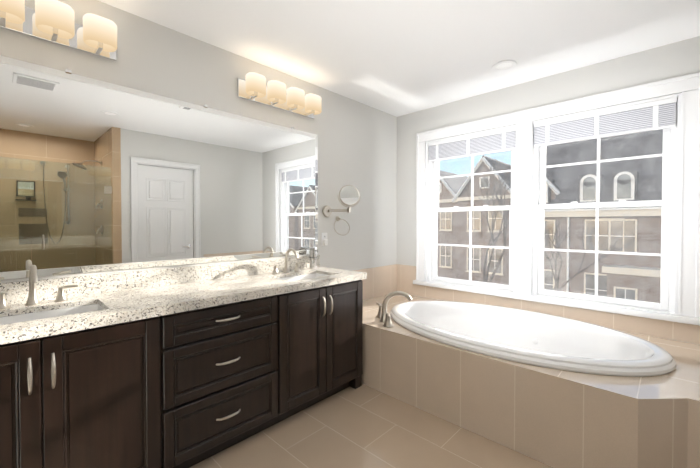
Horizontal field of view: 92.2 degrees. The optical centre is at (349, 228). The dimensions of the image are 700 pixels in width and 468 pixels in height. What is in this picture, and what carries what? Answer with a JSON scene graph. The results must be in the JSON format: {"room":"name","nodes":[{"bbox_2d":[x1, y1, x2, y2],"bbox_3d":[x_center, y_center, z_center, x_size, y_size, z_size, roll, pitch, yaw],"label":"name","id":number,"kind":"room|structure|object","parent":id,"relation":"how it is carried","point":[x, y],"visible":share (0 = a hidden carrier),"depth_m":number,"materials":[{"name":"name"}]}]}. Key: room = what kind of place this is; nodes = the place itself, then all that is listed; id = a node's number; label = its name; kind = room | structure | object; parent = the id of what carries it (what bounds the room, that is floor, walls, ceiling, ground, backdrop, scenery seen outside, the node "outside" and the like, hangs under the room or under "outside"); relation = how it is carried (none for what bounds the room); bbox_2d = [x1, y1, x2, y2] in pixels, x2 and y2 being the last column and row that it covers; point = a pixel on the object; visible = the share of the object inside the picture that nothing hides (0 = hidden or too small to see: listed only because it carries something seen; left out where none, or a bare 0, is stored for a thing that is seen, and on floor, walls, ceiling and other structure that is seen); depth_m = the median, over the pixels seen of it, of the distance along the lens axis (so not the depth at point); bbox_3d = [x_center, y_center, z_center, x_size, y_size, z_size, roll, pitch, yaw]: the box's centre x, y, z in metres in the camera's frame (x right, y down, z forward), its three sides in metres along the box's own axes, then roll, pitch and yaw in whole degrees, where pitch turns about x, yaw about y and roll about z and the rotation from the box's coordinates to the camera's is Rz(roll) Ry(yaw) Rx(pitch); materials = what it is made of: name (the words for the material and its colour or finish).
{"room":"bathroom","nodes":[
{"label":"bathroom","id":0,"kind":"room"},
{"bbox_2d":[0,0,396,282],"bbox_3d":[-0.718,-0.017,2.589,0.140,2.440,3.735,1,1,44],"label":"wall","id":1,"kind":"structure","parent":0,"point":[357,144],"depth_m":2.58,"materials":[{"name":"white paint"}]},
{"bbox_2d":[0,0,116,60],"bbox_3d":[-1.482,-0.995,1.558,0.152,0.143,0.700,1,1,44],"label":"vanity light","id":2,"kind":"object","parent":1,"relation":"attached to","point":[54,22],"visible":1,"depth_m":1.61,"materials":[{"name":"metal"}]},
{"bbox_2d":[0,55,317,279],"bbox_3d":[-1.049,-0.295,2.124,0.009,1.042,2.232,1,1,44],"label":"wall mirror","id":3,"kind":"object","parent":1,"relation":"attached to","point":[96,175],"visible":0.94,"depth_m":1.93,"materials":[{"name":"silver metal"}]},
{"bbox_2d":[237,72,321,118],"bbox_3d":[-0.502,-1.011,2.585,0.152,0.143,0.700,1,1,44],"label":"wall light","id":4,"kind":"object","parent":1,"relation":"attached to","point":[254,88],"visible":1,"depth_m":2.50,"materials":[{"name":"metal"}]},
{"bbox_2d":[321,233,327,245],"bbox_3d":[-0.218,0.092,2.988,0.034,0.116,0.072,1,1,44],"label":"electrical outlet plate","id":5,"kind":"object","parent":1,"relation":"attached to","point":[324,240],"visible":0.98,"depth_m":2.98,"materials":[{"name":"white plastic"}]},
{"bbox_2d":[322,185,360,216],"bbox_3d":[-0.074,-0.251,3.001,0.215,0.285,0.275,1,1,44],"label":"magnifying mirror","id":6,"kind":"object","parent":1,"relation":"attached to","point":[349,195],"visible":1,"depth_m":2.99,"materials":[{"name":"silver metal"}]},
{"bbox_2d":[334,216,349,235],"bbox_3d":[-0.077,-0.029,3.094,0.088,0.180,0.157,1,1,44],"label":"towel ring","id":7,"kind":"object","parent":1,"relation":"attached to","point":[338,218],"visible":1,"depth_m":3.10,"materials":[{"name":"silver metal"}]},
{"bbox_2d":[353,264,396,300],"bbox_3d":[0.129,0.797,3.383,0.008,0.787,1.155,1,1,44],"label":"wall tile","id":8,"kind":"structure","parent":1,"relation":"attached to","point":[380,281],"depth_m":3.56,"materials":[{"name":"beige tile"}]},
{"bbox_2d":[190,384,552,467],"bbox_3d":[0.743,1.275,1.214,4.180,0.100,3.735,1,1,44],"label":"floor","id":9,"kind":"structure","parent":0,"point":[363,426],"depth_m":1.91,"materials":[{"name":"tile"}]},
{"bbox_2d":[0,248,366,467],"bbox_3d":[-0.840,0.684,1.944,0.582,1.059,2.238,1,1,44],"label":"bathroom vanity","id":10,"kind":"object","parent":9,"relation":"on","point":[184,367],"visible":1,"depth_m":1.63,"materials":[{"name":"brown wood"}]},
{"bbox_2d":[0,255,366,344],"bbox_3d":[-0.847,0.316,1.946,0.561,0.145,2.238,1,1,44],"label":"countertop","id":11,"kind":"structure","parent":10,"relation":"on","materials":[{"name":"stone"}]},
{"bbox_2d":[0,265,77,309],"bbox_3d":[-1.427,0.255,1.518,0.164,0.189,0.328,1,1,44],"label":"faucet","id":12,"kind":"object","parent":11,"relation":"on","point":[33,303],"depth_m":1.54,"materials":[{"name":"silver metal"}]},
{"bbox_2d":[0,304,103,324],"bbox_3d":[-1.311,0.446,1.410,0.310,0.143,0.500,1,1,44],"label":"sink","id":13,"kind":"object","parent":11,"relation":"in","point":[67,309],"depth_m":1.53,"materials":[{"name":"white ceramic"}]},
{"bbox_2d":[269,248,304,273],"bbox_3d":[-0.447,0.239,2.545,0.164,0.189,0.328,1,1,44],"label":"faucet","id":14,"kind":"object","parent":11,"relation":"on","point":[297,270],"depth_m":2.57,"materials":[{"name":"silver metal"}]},
{"bbox_2d":[277,273,328,280],"bbox_3d":[-0.331,0.430,2.437,0.310,0.143,0.500,1,1,44],"label":"sink","id":15,"kind":"object","parent":11,"relation":"in","point":[295,276],"depth_m":2.57,"materials":[{"name":"white ceramic"}]},
{"bbox_2d":[309,247,317,268],"bbox_3d":[-0.298,0.243,2.804,0.091,0.172,0.063,1,1,44],"label":"soap dispenser","id":16,"kind":"object","parent":11,"relation":"on","point":[313,251],"visible":0.98,"depth_m":2.79,"materials":[{"name":"silver metal"}]},
{"bbox_2d":[362,291,699,467],"bbox_3d":[1.134,0.848,2.414,2.782,0.716,1.151,1,1,44],"label":"tub deck","id":17,"kind":"object","parent":9,"relation":"on","point":[554,391],"visible":1,"depth_m":1.90,"materials":[{"name":"tile"}]},
{"bbox_2d":[390,300,676,376],"bbox_3d":[1.095,0.911,2.439,1.822,0.468,1.092,1,1,44],"label":"bathtub","id":18,"kind":"object","parent":17,"relation":"in","point":[429,338],"depth_m":2.28,"materials":[{"name":"white ceramic"}]},
{"bbox_2d":[98,0,699,116],"bbox_3d":[0.743,-1.265,1.175,4.180,0.100,3.735,1,1,44],"label":"ceiling","id":19,"kind":"structure","parent":0,"point":[396,58],"depth_m":2.15,"materials":[{"name":"white paint"}]},
{"bbox_2d":[492,60,516,71],"bbox_3d":[1.166,-1.232,2.545,0.176,0.008,0.176,1,1,44],"label":"recessed light","id":20,"kind":"object","parent":19,"relation":"in","point":[504,65],"visible":1,"depth_m":2.54,"materials":[{"name":"white paint"}]},
{"bbox_2d":[397,36,699,312],"bbox_3d":[2.035,-0.015,2.446,4.040,2.440,0.140,1,1,44],"label":"wall","id":21,"kind":"structure","parent":0,"point":[673,60],"depth_m":2.85,"materials":[{"name":"white paint"}]},
{"bbox_2d":[397,264,699,343],"bbox_3d":[1.535,0.806,2.834,2.784,0.787,0.008,1,1,44],"label":"wall tiles","id":22,"kind":"structure","parent":21,"relation":"attached to","point":[670,330],"depth_m":2.65,"materials":[{"name":"beige tile"}]},
{"bbox_2d":[413,72,699,325],"bbox_3d":[1.510,-0.203,2.900,2.154,1.602,0.185,1,1,44],"label":"window","id":23,"kind":"structure","parent":21,"relation":"in","point":[670,108],"depth_m":2.65,"materials":[{"name":"white paint"}]},
{"bbox_2d":[428,127,515,161],"bbox_3d":[1.141,-0.790,3.228,0.861,0.196,0.046,1,1,44],"label":"window blind","id":24,"kind":"object","parent":23,"relation":"attached to","point":[499,139],"depth_m":3.18,"materials":[{"name":"white paint"}]},
{"bbox_2d":[534,97,676,146],"bbox_3d":[1.864,-0.779,2.538,0.861,0.196,0.046,1,1,44],"label":"window blind","id":25,"kind":"object","parent":23,"relation":"attached to","point":[656,113],"depth_m":2.47,"materials":[{"name":"white paint"}]},
{"label":"outside","id":26,"kind":"structure","parent":0,"visible":0},
{"bbox_2d":[437,129,662,302],"bbox_3d":[13.299,0.501,17.182,80.000,14.350,29.000,1,1,44],"label":"building","id":27,"kind":"structure","parent":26,"point":[611,165],"depth_m":20.34,"materials":[{"name":"beige brick"}]}
]}

